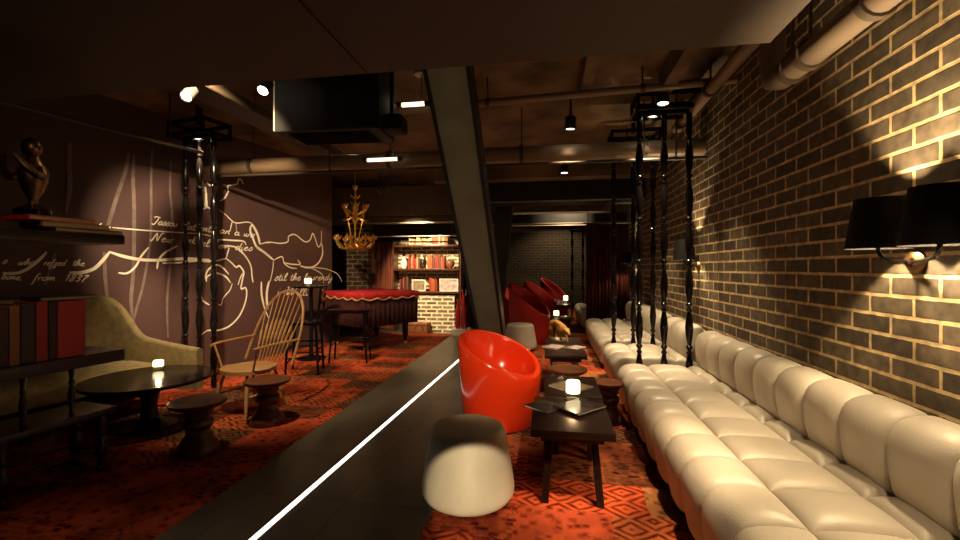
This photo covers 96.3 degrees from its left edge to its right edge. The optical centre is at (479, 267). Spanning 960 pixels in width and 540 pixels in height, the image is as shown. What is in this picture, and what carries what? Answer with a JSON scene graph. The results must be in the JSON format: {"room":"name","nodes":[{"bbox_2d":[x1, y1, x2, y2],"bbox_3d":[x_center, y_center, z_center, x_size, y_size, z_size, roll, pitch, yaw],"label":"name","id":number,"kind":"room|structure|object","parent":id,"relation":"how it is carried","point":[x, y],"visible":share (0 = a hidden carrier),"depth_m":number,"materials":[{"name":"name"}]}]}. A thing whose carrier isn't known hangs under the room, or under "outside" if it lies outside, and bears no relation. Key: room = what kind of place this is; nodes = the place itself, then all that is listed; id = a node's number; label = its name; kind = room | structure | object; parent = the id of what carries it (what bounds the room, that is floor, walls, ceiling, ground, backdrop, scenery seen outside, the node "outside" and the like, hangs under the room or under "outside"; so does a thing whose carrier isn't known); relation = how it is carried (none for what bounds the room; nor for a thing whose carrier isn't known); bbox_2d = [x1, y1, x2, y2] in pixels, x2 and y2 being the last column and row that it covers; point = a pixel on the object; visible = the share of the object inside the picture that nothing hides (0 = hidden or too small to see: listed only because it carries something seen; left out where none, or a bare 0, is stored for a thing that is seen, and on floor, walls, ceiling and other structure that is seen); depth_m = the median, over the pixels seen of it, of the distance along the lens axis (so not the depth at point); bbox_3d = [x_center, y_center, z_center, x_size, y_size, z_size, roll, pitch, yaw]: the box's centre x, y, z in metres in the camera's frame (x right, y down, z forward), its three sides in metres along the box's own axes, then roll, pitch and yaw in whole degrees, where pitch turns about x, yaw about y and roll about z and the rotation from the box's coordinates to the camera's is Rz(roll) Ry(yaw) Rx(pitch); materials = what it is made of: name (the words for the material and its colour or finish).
{"room":"lounge bar","nodes":[
{"label":"lounge bar","id":0,"kind":"room"},
{"bbox_2d":[0,94,331,367],"bbox_3d":[-4.571,-0.240,3.917,0.200,3.500,9.200,0,0,21],"label":"wall","id":1,"kind":"structure","parent":0,"point":[278,207],"depth_m":5.29,"materials":[{"name":"paint"}]},
{"bbox_2d":[1,142,341,337],"bbox_3d":[-3.564,-0.262,6.194,0.002,2.324,4.760,0,0,21],"label":"mural","id":2,"kind":"object","parent":1,"relation":"attached to","point":[133,258],"visible":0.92,"depth_m":5.18,"materials":[{"name":"beige paint"}]},
{"bbox_2d":[154,323,475,539],"bbox_3d":[-0.477,1.400,5.346,1.340,0.024,13.200,0,0,9],"label":"path","id":3,"kind":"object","parent":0,"point":[376,494],"visible":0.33,"depth_m":2.82,"materials":[{"name":"stone"}]},
{"bbox_2d":[248,359,458,539],"bbox_3d":[-0.595,1.385,5.061,0.048,0.006,8.440,0,0,11],"label":"light strip","id":4,"kind":"object","parent":3,"relation":"on","point":[279,516],"visible":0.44,"depth_m":2.92,"materials":[{"name":"beige"}]},
{"bbox_2d":[503,287,509,327],"bbox_3d":[0.587,0.847,9.888,0.780,1.080,0.781,0,0,29],"label":"armchair","id":5,"kind":"object","parent":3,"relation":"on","point":[506,301],"visible":0.14,"depth_m":9.51,"materials":[{"name":"red fabric"}]},
{"bbox_2d":[345,225,372,329],"bbox_3d":[-2.790,0.200,9.937,0.560,2.400,0.300,0,0,9],"label":"brick pillar","id":6,"kind":"structure","parent":0,"point":[357,262],"depth_m":9.79,"materials":[{"name":"brick"}]},
{"bbox_2d":[371,242,391,328],"bbox_3d":[-2.237,0.400,9.908,0.592,1.980,0.040,0,0,9],"label":"panelling","id":7,"kind":"object","parent":6,"relation":"attached to","point":[381,252],"visible":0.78,"depth_m":9.89,"materials":[{"name":"wood"}]},
{"bbox_2d":[332,216,453,225],"bbox_3d":[-1.859,-1.000,9.117,3.200,0.140,0.200,0,0,9],"label":"bulkhead","id":8,"kind":"object","parent":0,"point":[416,218],"visible":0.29,"depth_m":8.99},
{"bbox_2d":[332,221,453,224],"bbox_3d":[-1.877,-0.942,9.009,3.200,0.024,0.020,0,0,9],"label":"strip","id":9,"kind":"object","parent":8,"relation":"attached to","point":[441,221],"visible":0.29,"depth_m":8.99,"materials":[{"name":"silver metal"}]},
{"bbox_2d":[369,224,455,237],"bbox_3d":[-1.490,-0.796,9.209,2.000,0.267,0.034,0,0,9],"label":"rail","id":10,"kind":"object","parent":8,"relation":"attached to","point":[451,235],"visible":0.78,"depth_m":9.15,"materials":[{"name":"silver metal"}]},
{"bbox_2d":[332,184,456,328],"bbox_3d":[-2.994,-0.250,10.234,5.200,3.500,0.200,0,0,9],"label":"wall","id":11,"kind":"structure","parent":0,"point":[338,255],"depth_m":10.00,"materials":[{"name":"black"}]},
{"bbox_2d":[397,240,458,294],"bbox_3d":[-1.191,0.020,9.799,1.450,1.300,0.080,0,0,9],"label":"backing","id":12,"kind":"object","parent":11,"relation":"attached to","point":[451,253],"visible":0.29,"depth_m":9.75,"materials":[{"name":"wood"}]},
{"bbox_2d":[0,0,810,101],"bbox_3d":[-3.361,-1.550,0.952,9.060,0.900,3.800,0,0,9],"label":"dropped soffit","id":13,"kind":"structure","parent":0,"point":[49,48],"depth_m":2.04,"materials":[{"name":"brown"}]},
{"bbox_2d":[296,0,366,73],"bbox_3d":[-0.943,-1.097,0.559,0.008,0.006,3.780,0,0,9],"label":"trim","id":14,"kind":"structure","parent":13,"relation":"attached to","point":[298,1],"depth_m":2.01,"materials":[{"name":"black"}]},
{"bbox_2d":[101,45,738,212],"bbox_3d":[-1.005,-2.000,9.383,13.000,0.200,14.800,0,0,9],"label":"ceiling","id":15,"kind":"structure","parent":0,"point":[543,123],"depth_m":5.12,"materials":[{"name":"concrete"}]},
{"bbox_2d":[0,92,203,153],"bbox_3d":[-3.896,-1.601,3.279,0.044,0.598,3.700,0,0,21],"label":"ceiling pipe","id":16,"kind":"object","parent":15,"relation":"attached to","point":[7,103],"visible":1,"depth_m":4.10,"materials":[{"name":"brown"}]},
{"bbox_2d":[179,87,198,102],"bbox_3d":[-2.345,-1.614,3.466,0.090,0.572,0.155,0,0,-5],"label":"spotlight","id":17,"kind":"object","parent":15,"relation":"hanging from","point":[188,94],"visible":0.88,"depth_m":3.44,"materials":[{"name":"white metal"}]},
{"bbox_2d":[190,104,203,139],"bbox_3d":[-3.291,-1.695,5.003,0.124,0.410,0.139,0,0,9],"label":"spotlight","id":18,"kind":"object","parent":15,"relation":"hanging from","point":[195,136],"visible":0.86,"depth_m":4.98,"materials":[{"name":"black metal"}]},
{"bbox_2d":[174,85,340,155],"bbox_3d":[-2.286,-1.712,4.628,0.316,0.376,2.700,0,0,9],"label":"cable tray","id":19,"kind":"object","parent":15,"relation":"hanging from","point":[222,98],"visible":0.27,"depth_m":4.20,"materials":[{"name":"brown"}]},
{"bbox_2d":[256,81,273,96],"bbox_3d":[-1.649,-1.605,3.300,0.090,0.590,0.154,0,0,-1],"label":"spotlight","id":20,"kind":"object","parent":15,"relation":"hanging from","point":[263,89],"visible":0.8,"depth_m":3.27,"materials":[{"name":"black metal"}]},
{"bbox_2d":[273,72,393,144],"bbox_3d":[-1.279,-1.521,3.825,0.931,0.758,0.420,0,0,6],"label":"television","id":21,"kind":"object","parent":15,"relation":"hanging from","point":[346,109],"visible":0.72,"depth_m":3.63,"materials":[{"name":"black"}]},
{"bbox_2d":[288,131,382,144],"bbox_3d":[-1.274,-1.151,3.824,0.755,0.018,0.338,0,0,9],"label":"grille","id":22,"kind":"object","parent":21,"relation":"attached to","point":[312,137],"depth_m":3.79,"materials":[{"name":"black"}]},
{"bbox_2d":[333,172,376,249],"bbox_3d":[-2.207,-1.112,7.603,0.722,1.575,0.733,0,0,-25],"label":"chandelier","id":23,"kind":"object","parent":15,"relation":"hanging from","point":[355,218],"visible":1,"depth_m":7.56,"materials":[{"name":"gold metal"}]},
{"bbox_2d":[363,103,402,162],"bbox_3d":[-1.132,-1.567,4.997,0.470,0.667,0.140,0,0,9],"label":"lamp","id":24,"kind":"object","parent":15,"relation":"hanging from","point":[365,160],"visible":0.77,"depth_m":4.98,"materials":[{"name":"beige"}]},
{"bbox_2d":[332,185,451,216],"bbox_3d":[-1.891,-1.380,8.920,3.200,0.600,0.120,0,0,9],"label":"bulkhead","id":25,"kind":"object","parent":15,"relation":"attached to","point":[420,200],"visible":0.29,"depth_m":8.84,"materials":[{"name":"paint"}]},
{"bbox_2d":[383,72,407,135],"bbox_3d":[-0.719,-1.530,3.673,0.160,0.750,0.220,0,0,9],"label":"spotlight","id":26,"kind":"object","parent":15,"relation":"attached to","point":[395,124],"visible":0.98,"depth_m":3.61,"materials":[{"name":"black"}]},
{"bbox_2d":[396,70,429,107],"bbox_3d":[-0.647,-1.732,4.178,0.330,0.337,0.140,0,0,9],"label":"lamp","id":27,"kind":"object","parent":15,"relation":"hanging from","point":[418,73],"visible":0.84,"depth_m":4.16,"materials":[{"name":"beige"}]},
{"bbox_2d":[202,100,706,174],"bbox_3d":[-0.622,-1.562,5.268,6.280,0.676,0.232,0,0,9],"label":"ceiling pipe","id":28,"kind":"object","parent":15,"relation":"attached to","point":[651,149],"visible":0.73,"depth_m":5.10,"materials":[{"name":"brown"}]},
{"bbox_2d":[203,94,706,177],"bbox_3d":[-0.638,-1.539,5.170,6.280,0.722,0.044,0,0,9],"label":"ceiling pipe","id":29,"kind":"object","parent":15,"relation":"attached to","point":[676,158],"visible":0.66,"depth_m":5.13,"materials":[{"name":"brown"}]},
{"bbox_2d":[433,159,656,183],"bbox_3d":[1.675,-1.700,7.174,5.000,0.400,0.300,0,0,9],"label":"ceiling beam","id":30,"kind":"structure","parent":15,"relation":"attached to","point":[591,171],"depth_m":7.13,"materials":[{"name":"concrete"}]},
{"bbox_2d":[394,66,737,113],"bbox_3d":[0.722,-1.742,4.188,3.282,0.315,0.085,0,0,9],"label":"ceiling pipe","id":31,"kind":"object","parent":15,"relation":"attached to","point":[642,88],"visible":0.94,"depth_m":4.12,"materials":[{"name":"brown"}]},
{"bbox_2d":[488,178,644,206],"bbox_3d":[1.219,-1.460,8.110,3.500,0.500,0.500,0,0,9],"label":"bulkhead","id":32,"kind":"object","parent":15,"relation":"attached to","point":[595,188],"visible":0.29,"depth_m":7.84,"materials":[{"name":"black"}]},
{"bbox_2d":[490,198,644,202],"bbox_3d":[1.177,-1.222,7.853,3.500,0.024,0.020,0,0,9],"label":"strip","id":33,"kind":"object","parent":32,"relation":"attached to","point":[618,198],"visible":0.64,"depth_m":7.80,"materials":[{"name":"silver metal"}]},
{"bbox_2d":[565,99,575,130],"bbox_3d":[0.998,-1.712,4.746,0.128,0.376,0.134,0,0,9],"label":"spotlight","id":34,"kind":"object","parent":15,"relation":"hanging from","point":[570,120],"visible":0.96,"depth_m":4.70,"materials":[{"name":"black metal"}]},
{"bbox_2d":[578,56,598,104],"bbox_3d":[0.924,-1.820,3.497,0.100,0.160,2.200,0,0,9],"label":"ceiling beam","id":35,"kind":"structure","parent":15,"relation":"attached to","point":[589,66],"depth_m":3.91,"materials":[{"name":"wood"}]},
{"bbox_2d":[583,204,630,320],"bbox_3d":[2.696,-0.265,9.091,1.000,3.270,0.100,0,0,9],"label":"curtain","id":36,"kind":"object","parent":15,"relation":"hanging from","point":[598,234],"visible":0.66,"depth_m":9.09,"materials":[{"name":"red fabric"}]},
{"bbox_2d":[656,91,669,106],"bbox_3d":[1.790,-1.747,4.202,0.128,0.306,0.129,0,0,9],"label":"spotlight","id":37,"kind":"object","parent":15,"relation":"hanging from","point":[663,98],"visible":0.63,"depth_m":4.16,"materials":[{"name":"black metal"}]},
{"bbox_2d":[659,48,701,92],"bbox_3d":[1.632,-1.800,3.179,0.120,0.200,2.000,0,0,9],"label":"ceiling beam","id":38,"kind":"structure","parent":15,"relation":"attached to","point":[677,62],"depth_m":3.70,"materials":[{"name":"concrete"}]},
{"bbox_2d":[671,44,758,132],"bbox_3d":[2.066,-1.728,3.666,0.134,0.345,2.701,0,0,9],"label":"ceiling pipe","id":39,"kind":"object","parent":15,"relation":"attached to","point":[740,55],"visible":0.43,"depth_m":3.68,"materials":[{"name":"brown"}]},
{"bbox_2d":[332,307,573,339],"bbox_3d":[-1.343,1.460,7.311,13.000,0.100,19.000,0,0,9],"label":"floor","id":40,"kind":"structure","parent":0,"point":[344,332],"depth_m":9.55,"materials":[{"name":"black"}]},
{"bbox_2d":[0,332,451,539],"bbox_3d":[-3.252,1.397,4.506,3.867,0.020,9.850,0,0,9],"label":"rug","id":41,"kind":"object","parent":40,"relation":"on","point":[143,491],"visible":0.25,"depth_m":3.18,"materials":[{"name":"carpet"}]},
{"bbox_2d":[0,227,124,509],"bbox_3d":[-3.033,0.578,2.062,0.360,1.618,2.200,0,0,18],"label":"bookcase","id":42,"kind":"object","parent":41,"relation":"on","point":[25,426],"visible":1,"depth_m":2.74,"materials":[{"name":"brown wood"}]},
{"bbox_2d":[0,309,8,367],"bbox_3d":[-2.846,0.406,2.500,0.220,0.330,0.057,0,0,18],"label":"book","id":43,"kind":"object","parent":42,"relation":"on","point":[4,314],"visible":1,"depth_m":2.48,"materials":[{"name":"beige paper"}]},
{"bbox_2d":[0,305,19,365],"bbox_3d":[-2.829,0.397,2.553,0.220,0.350,0.047,0,0,18],"label":"book","id":44,"kind":"object","parent":42,"relation":"on","point":[14,310],"visible":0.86,"depth_m":2.52,"materials":[{"name":"beige paper"}]},
{"bbox_2d":[0,303,34,364],"bbox_3d":[-2.810,0.394,2.610,0.220,0.355,0.067,0,0,18],"label":"book","id":45,"kind":"object","parent":42,"relation":"on","point":[27,310],"visible":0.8,"depth_m":2.57,"materials":[{"name":"beige paper"}]},
{"bbox_2d":[14,301,47,361],"bbox_3d":[-2.790,0.389,2.671,0.220,0.365,0.057,0,0,18],"label":"book","id":46,"kind":"object","parent":42,"relation":"on","point":[41,307],"visible":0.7,"depth_m":2.63,"materials":[{"name":"red paper"}]},
{"bbox_2d":[20,294,96,300],"bbox_3d":[-2.744,0.193,2.809,0.200,0.025,0.300,0,0,18],"label":"book","id":47,"kind":"object","parent":46,"relation":"on","point":[67,296],"visible":1,"depth_m":2.74,"materials":[{"name":"beige paper"}]},
{"bbox_2d":[48,301,56,359],"bbox_3d":[-2.773,0.392,2.721,0.220,0.360,0.042,0,0,18],"label":"book","id":48,"kind":"object","parent":42,"relation":"on","point":[52,306],"visible":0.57,"depth_m":2.69,"materials":[{"name":"paper"}]},
{"bbox_2d":[54,300,84,358],"bbox_3d":[-2.743,0.392,2.814,0.220,0.360,0.147,0,0,18],"label":"book","id":49,"kind":"object","parent":42,"relation":"on","point":[70,313],"visible":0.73,"depth_m":2.77,"materials":[{"name":"red paper"}]},
{"bbox_2d":[22,226,121,234],"bbox_3d":[-2.742,-0.245,2.913,0.300,0.028,0.400,0,0,15],"label":"book","id":50,"kind":"object","parent":42,"relation":"on","point":[64,229],"visible":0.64,"depth_m":2.80,"materials":[{"name":"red paper"}]},
{"bbox_2d":[19,220,109,230],"bbox_3d":[-2.757,-0.277,2.866,0.270,0.034,0.360,0,0,22],"label":"book","id":51,"kind":"object","parent":50,"relation":"on","point":[40,223],"visible":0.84,"depth_m":2.75,"materials":[{"name":"beige paper"}]},
{"bbox_2d":[1,214,95,223],"bbox_3d":[-2.782,-0.310,2.790,0.250,0.030,0.360,0,0,16],"label":"book","id":52,"kind":"object","parent":51,"relation":"on","point":[18,217],"visible":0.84,"depth_m":2.67,"materials":[{"name":"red paper"}]},
{"bbox_2d":[0,137,52,215],"bbox_3d":[-2.812,-0.570,2.667,0.232,0.490,0.232,0,0,-43],"label":"ornament","id":53,"kind":"object","parent":52,"relation":"on","point":[32,175],"visible":0.92,"depth_m":2.66,"materials":[{"name":"black paint"}]},
{"bbox_2d":[0,296,202,420],"bbox_3d":[-3.776,0.836,3.729,1.092,1.101,2.090,0,0,22],"label":"lounge sofa","id":54,"kind":"object","parent":41,"relation":"on","point":[108,323],"visible":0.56,"depth_m":4.41,"materials":[{"name":"green fabric"}]},
{"bbox_2d":[75,365,213,435],"bbox_3d":[-2.885,1.169,3.752,0.960,0.437,0.960,0,0,9],"label":"round table","id":55,"kind":"object","parent":41,"relation":"on","point":[147,382],"visible":0.97,"depth_m":3.67,"materials":[{"name":"black paint"}]},
{"bbox_2d":[166,393,227,459],"bbox_3d":[-2.126,1.191,3.244,0.390,0.392,0.390,0,0,9],"label":"stool","id":56,"kind":"object","parent":41,"relation":"on","point":[198,442],"visible":1,"depth_m":3.17,"materials":[{"name":"brown wood"}]},
{"bbox_2d":[166,107,231,387],"bbox_3d":[-3.320,-0.258,5.090,0.601,3.290,0.370,0,0,21],"label":"divider","id":57,"kind":"object","parent":41,"relation":"on","point":[210,132],"visible":0.85,"depth_m":5.06,"materials":[{"name":"black paint"}]},
{"bbox_2d":[209,289,303,419],"bbox_3d":[-2.202,0.807,4.329,0.686,1.156,0.756,0,0,24],"label":"spindle chair","id":58,"kind":"object","parent":41,"relation":"on","point":[253,368],"visible":0.96,"depth_m":4.34,"materials":[{"name":"brown wood"}]},
{"bbox_2d":[243,374,290,428],"bbox_3d":[-1.905,1.191,3.856,0.390,0.392,0.390,0,0,9],"label":"stool","id":59,"kind":"object","parent":41,"relation":"on","point":[268,414],"visible":1,"depth_m":3.78,"materials":[{"name":"brown wood"}]},
{"bbox_2d":[284,287,326,374],"bbox_3d":[-2.314,0.824,5.732,0.461,1.122,0.429,0,0,-11],"label":"bar chair","id":60,"kind":"object","parent":41,"relation":"on","point":[307,322],"visible":0.91,"depth_m":5.58,"materials":[{"name":"black paint"}]},
{"bbox_2d":[293,285,328,360],"bbox_3d":[-2.593,0.830,6.602,0.530,1.115,0.530,0,0,9],"label":"bar table","id":61,"kind":"object","parent":41,"relation":"on","point":[311,287],"visible":0.86,"depth_m":6.58,"materials":[{"name":"black paint"}]},
{"bbox_2d":[326,308,372,363],"bbox_3d":[-1.928,1.000,6.393,0.620,0.771,0.316,0,0,-3],"label":"bar stool","id":62,"kind":"object","parent":41,"relation":"on","point":[363,311],"visible":1,"depth_m":6.27,"materials":[{"name":"black paint"}]},
{"bbox_2d":[323,288,419,349],"bbox_3d":[-1.986,0.898,7.858,1.288,0.978,1.268,0,0,41],"label":"draped table","id":63,"kind":"object","parent":41,"relation":"on","point":[390,306],"visible":0.89,"depth_m":7.46,"materials":[{"name":"fabric"}]},
{"bbox_2d":[408,322,430,333],"bbox_3d":[-1.327,1.273,9.150,0.510,0.228,0.300,0,0,9],"label":"trunk","id":64,"kind":"object","parent":41,"relation":"on","point":[414,327],"visible":0.78,"depth_m":9.01,"materials":[{"name":"wood"}]},
{"bbox_2d":[392,241,462,330],"bbox_3d":[-1.160,0.400,9.556,1.550,2.000,0.330,0,0,9],"label":"wall shelving","id":65,"kind":"object","parent":40,"relation":"on","point":[395,246],"visible":0.62,"depth_m":9.44,"materials":[{"name":"brown wood"}]},
{"bbox_2d":[412,279,425,290],"bbox_3d":[-1.351,0.383,9.501,0.320,0.260,0.025,0,0,9],"label":"framed picture","id":66,"kind":"object","parent":65,"relation":"on","point":[417,284],"visible":0.9,"depth_m":9.50,"materials":[{"name":"beige paper"}]},
{"bbox_2d":[439,279,457,291],"bbox_3d":[-0.680,0.372,9.391,0.420,0.280,0.025,0,0,9],"label":"framed picture","id":67,"kind":"object","parent":65,"relation":"on","point":[451,285],"visible":1,"depth_m":9.39,"materials":[{"name":"beige paper"}]},
{"bbox_2d":[418,294,458,332],"bbox_3d":[-1.060,1.000,9.544,1.120,0.800,0.500,0,0,9],"label":"brick base","id":68,"kind":"object","parent":40,"relation":"on","point":[439,310],"visible":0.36,"depth_m":9.27,"materials":[{"name":"brick"}]},
{"bbox_2d":[419,309,694,539],"bbox_3d":[1.323,1.397,7.383,1.560,0.020,14.500,0,0,9],"label":"rug","id":69,"kind":"object","parent":40,"relation":"on","point":[639,504],"visible":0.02,"depth_m":2.59,"materials":[{"name":"carpet"}]},
{"bbox_2d":[421,414,513,516],"bbox_3d":[-0.072,1.169,2.606,0.560,0.437,0.560,0,0,9],"label":"stool","id":70,"kind":"object","parent":69,"relation":"on","point":[468,471],"visible":1,"depth_m":2.40,"materials":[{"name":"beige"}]},
{"bbox_2d":[458,330,540,432],"bbox_3d":[0.174,0.992,3.928,0.750,0.790,0.752,0,0,37],"label":"tub chair","id":71,"kind":"object","parent":69,"relation":"on","point":[499,375],"visible":0.88,"depth_m":3.66,"materials":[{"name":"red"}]},
{"bbox_2d":[506,322,536,350],"bbox_3d":[0.688,1.169,7.335,0.560,0.437,0.560,0,0,9],"label":"stool","id":72,"kind":"object","parent":69,"relation":"on","point":[523,333],"visible":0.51,"depth_m":7.12,"materials":[{"name":"grey"}]},
{"bbox_2d":[508,283,549,344],"bbox_3d":[0.926,0.837,8.110,0.780,1.100,0.781,0,0,29],"label":"armchair","id":73,"kind":"object","parent":69,"relation":"on","point":[524,306],"visible":0.78,"depth_m":7.84,"materials":[{"name":"red fabric"}]},
{"bbox_2d":[523,281,556,327],"bbox_3d":[1.413,0.847,10.108,0.780,1.080,0.781,0,0,29],"label":"armchair","id":74,"kind":"object","parent":69,"relation":"on","point":[547,299],"visible":0.45,"depth_m":10.31,"materials":[{"name":"red fabric"}]},
{"bbox_2d":[540,278,566,315],"bbox_3d":[2.182,0.837,12.718,0.780,1.100,0.781,0,0,29],"label":"armchair","id":75,"kind":"object","parent":69,"relation":"on","point":[556,292],"visible":0.37,"depth_m":12.48,"materials":[{"name":"red fabric"}]},
{"bbox_2d":[550,315,573,336],"bbox_3d":[1.588,1.171,8.353,0.450,0.432,0.600,0,0,9],"label":"table","id":76,"kind":"object","parent":69,"relation":"on","point":[564,319],"visible":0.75,"depth_m":8.12,"materials":[{"name":"brown wood"}]},
{"bbox_2d":[545,337,582,365],"bbox_3d":[1.091,1.171,5.643,0.460,0.432,0.610,0,0,9],"label":"table","id":77,"kind":"object","parent":69,"relation":"on","point":[571,340],"visible":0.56,"depth_m":5.59,"materials":[{"name":"brown wood"}]},
{"bbox_2d":[549,319,569,342],"bbox_3d":[1.028,0.819,5.638,0.139,0.269,0.558,0,0,-17],"label":"animal figurine","id":78,"kind":"object","parent":77,"relation":"on","point":[559,326],"visible":1,"depth_m":5.56,"materials":[{"name":"gold paint"}]},
{"bbox_2d":[544,345,586,376],"bbox_3d":[0.989,1.171,5.016,0.460,0.432,0.620,0,0,9],"label":"table","id":79,"kind":"object","parent":69,"relation":"on","point":[558,355],"visible":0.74,"depth_m":4.77,"materials":[{"name":"brown wood"}]},
{"bbox_2d":[548,364,586,375],"bbox_3d":[0.868,1.191,4.276,0.390,0.392,0.390,0,0,9],"label":"stool","id":80,"kind":"object","parent":69,"relation":"on","point":[558,369],"visible":0.32,"depth_m":4.25,"materials":[{"name":"brown wood"}]},
{"bbox_2d":[530,396,615,508],"bbox_3d":[0.594,1.171,2.837,0.490,0.432,0.670,0,0,9],"label":"table","id":81,"kind":"object","parent":69,"relation":"on","point":[592,429],"visible":0.82,"depth_m":2.57,"materials":[{"name":"brown wood"}]},
{"bbox_2d":[524,399,558,413],"bbox_3d":[0.446,0.949,2.957,0.200,0.012,0.201,0,0,-41],"label":"magazine","id":82,"kind":"object","parent":81,"relation":"on","point":[545,406],"visible":0.89,"depth_m":2.95,"materials":[{"name":"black paper"}]},
{"bbox_2d":[566,379,579,400],"bbox_3d":[0.675,0.887,3.122,0.100,0.135,0.100,0,0,9],"label":"candle","id":83,"kind":"object","parent":81,"relation":"on","point":[572,386],"visible":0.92,"depth_m":3.08,"materials":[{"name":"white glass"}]},
{"bbox_2d":[553,398,606,415],"bbox_3d":[0.677,0.937,2.914,0.290,0.012,0.221,0,0,-37],"label":"magazine","id":84,"kind":"object","parent":81,"relation":"on","point":[580,406],"visible":1,"depth_m":2.89,"materials":[{"name":"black paper"}]},
{"bbox_2d":[544,375,602,454],"bbox_3d":[0.740,1.171,3.489,0.430,0.432,0.635,0,0,9],"label":"table","id":85,"kind":"object","parent":69,"relation":"on","point":[594,393],"visible":0.48,"depth_m":3.38,"materials":[{"name":"brown wood"}]},
{"bbox_2d":[548,381,592,390],"bbox_3d":[0.728,0.949,3.448,0.250,0.012,0.251,0,0,-37],"label":"magazine","id":86,"kind":"object","parent":85,"relation":"on","point":[561,385],"visible":0.59,"depth_m":3.42,"materials":[{"name":"beige paper"}]},
{"bbox_2d":[570,205,585,315],"bbox_3d":[2.891,-0.258,12.093,0.700,3.290,0.370,0,0,9],"label":"divider","id":87,"kind":"object","parent":69,"relation":"on","point":[571,231],"visible":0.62,"depth_m":12.10,"materials":[{"name":"black paint"}]},
{"bbox_2d":[595,378,624,425],"bbox_3d":[1.164,1.211,3.914,0.300,0.353,0.300,0,0,9],"label":"stool","id":88,"kind":"object","parent":69,"relation":"on","point":[608,387],"visible":0.7,"depth_m":3.83,"materials":[{"name":"brown wood"}]},
{"bbox_2d":[607,122,660,344],"bbox_3d":[2.006,-0.258,5.631,0.610,3.290,0.370,0,0,9],"label":"divider","id":89,"kind":"object","parent":69,"relation":"on","point":[610,138],"visible":0.77,"depth_m":5.60,"materials":[{"name":"black paint"}]},
{"bbox_2d":[574,303,585,327],"bbox_3d":[2.915,0.997,10.670,1.011,0.779,2.200,0,0,9],"label":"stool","id":90,"kind":"object","parent":40,"relation":"on","point":[580,308],"visible":0.13,"depth_m":10.04,"materials":[{"name":"fabric"}]},
{"bbox_2d":[585,301,672,363],"bbox_3d":[2.317,0.997,6.994,1.011,0.779,2.450,0,0,9],"label":"sofa","id":91,"kind":"object","parent":40,"relation":"on","point":[598,331],"visible":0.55,"depth_m":6.43,"materials":[{"name":"beige leather"}]},
{"bbox_2d":[602,317,704,378],"bbox_3d":[2.002,0.997,5.064,1.011,0.779,0.840,0,0,9],"label":"sofa","id":92,"kind":"object","parent":40,"relation":"on","point":[615,355],"visible":0.48,"depth_m":4.77,"materials":[{"name":"beige leather"}]},
{"bbox_2d":[630,87,701,367],"bbox_3d":[1.905,-0.258,4.452,0.610,3.290,0.370,0,0,9],"label":"divider","id":93,"kind":"object","parent":40,"relation":"on","point":[666,113],"visible":0.89,"depth_m":4.43,"materials":[{"name":"black paint"}]},
{"bbox_2d":[617,331,959,539],"bbox_3d":[1.535,0.997,2.192,1.011,0.779,4.280,0,0,9],"label":"sofa","id":94,"kind":"object","parent":40,"relation":"on","point":[749,442],"visible":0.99,"depth_m":2.04,"materials":[{"name":"beige leather"}]},
{"bbox_2d":[422,66,506,336],"bbox_3d":[-0.057,-0.260,4.999,0.464,3.320,2.523,0,0,13],"label":"steel column","id":95,"kind":"structure","parent":0,"point":[452,94],"depth_m":4.46,"materials":[{"name":"black"}]},
{"bbox_2d":[463,210,493,326],"bbox_3d":[0.109,-0.250,13.052,0.200,3.500,6.400,0,0,9],"label":"wall","id":96,"kind":"structure","parent":0,"point":[469,314],"depth_m":9.98,"materials":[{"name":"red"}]},
{"bbox_2d":[494,206,513,309],"bbox_3d":[0.421,-0.250,8.999,0.678,3.300,0.400,0,0,9],"label":"steel column","id":97,"kind":"structure","parent":0,"point":[502,224],"depth_m":8.85,"materials":[{"name":"black"}]},
{"bbox_2d":[506,230,585,306],"bbox_3d":[2.784,-0.200,15.859,5.000,3.600,0.200,0,0,9],"label":"wall","id":98,"kind":"structure","parent":0,"point":[534,256],"depth_m":15.80,"materials":[{"name":"brick"}]},
{"bbox_2d":[512,226,585,230],"bbox_3d":[2.022,-1.260,13.045,3.500,0.240,0.200,0,0,9],"label":"bulkhead","id":99,"kind":"object","parent":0,"point":[544,227],"visible":0.21,"depth_m":12.99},
{"bbox_2d":[492,211,618,226],"bbox_3d":[1.653,-1.220,10.774,3.500,0.340,0.200,0,0,9],"label":"bulkhead","id":100,"kind":"object","parent":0,"point":[571,212],"visible":0.29,"depth_m":10.62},
{"bbox_2d":[492,213,626,225],"bbox_3d":[1.492,-1.100,9.787,3.500,0.220,0.250,0,0,9],"label":"bulkhead","id":101,"kind":"object","parent":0,"point":[581,217],"visible":0.5,"depth_m":9.61,"materials":[{"name":"black"}]},
{"bbox_2d":[602,0,959,424],"bbox_3d":[2.882,-0.300,6.623,0.200,3.600,19.000,0,0,9],"label":"wall","id":102,"kind":"structure","parent":0,"point":[776,187],"depth_m":2.59,"materials":[{"name":"brick"}]},
{"bbox_2d":[672,239,700,269],"bbox_3d":[2.361,-0.150,4.935,0.285,0.350,0.250,0,0,9],"label":"wall lamp","id":103,"kind":"object","parent":102,"relation":"attached to","point":[679,253],"visible":0.82,"depth_m":4.87,"materials":[{"name":"brown metal"}]},
{"bbox_2d":[844,181,959,272],"bbox_3d":[1.860,-0.150,1.855,0.285,0.350,0.570,0,0,9],"label":"wall lamp","id":104,"kind":"object","parent":102,"relation":"attached to","point":[928,215],"visible":1,"depth_m":1.75,"materials":[{"name":"fabric"}]},
{"bbox_3d":[1.408,-2.000,0.125,0.800,0.200,3.900,0,0,9],"label":"ceiling","id":105,"kind":"structure","parent":0,"visible":0},
{"bbox_2d":[759,0,901,89],"bbox_3d":[1.532,-1.497,0.571,0.171,0.805,4.620,0,0,9],"label":"ceiling pipe","id":106,"kind":"object","parent":105,"relation":"attached to","point":[778,71],"visible":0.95,"depth_m":2.30,"materials":[{"name":"brown"}]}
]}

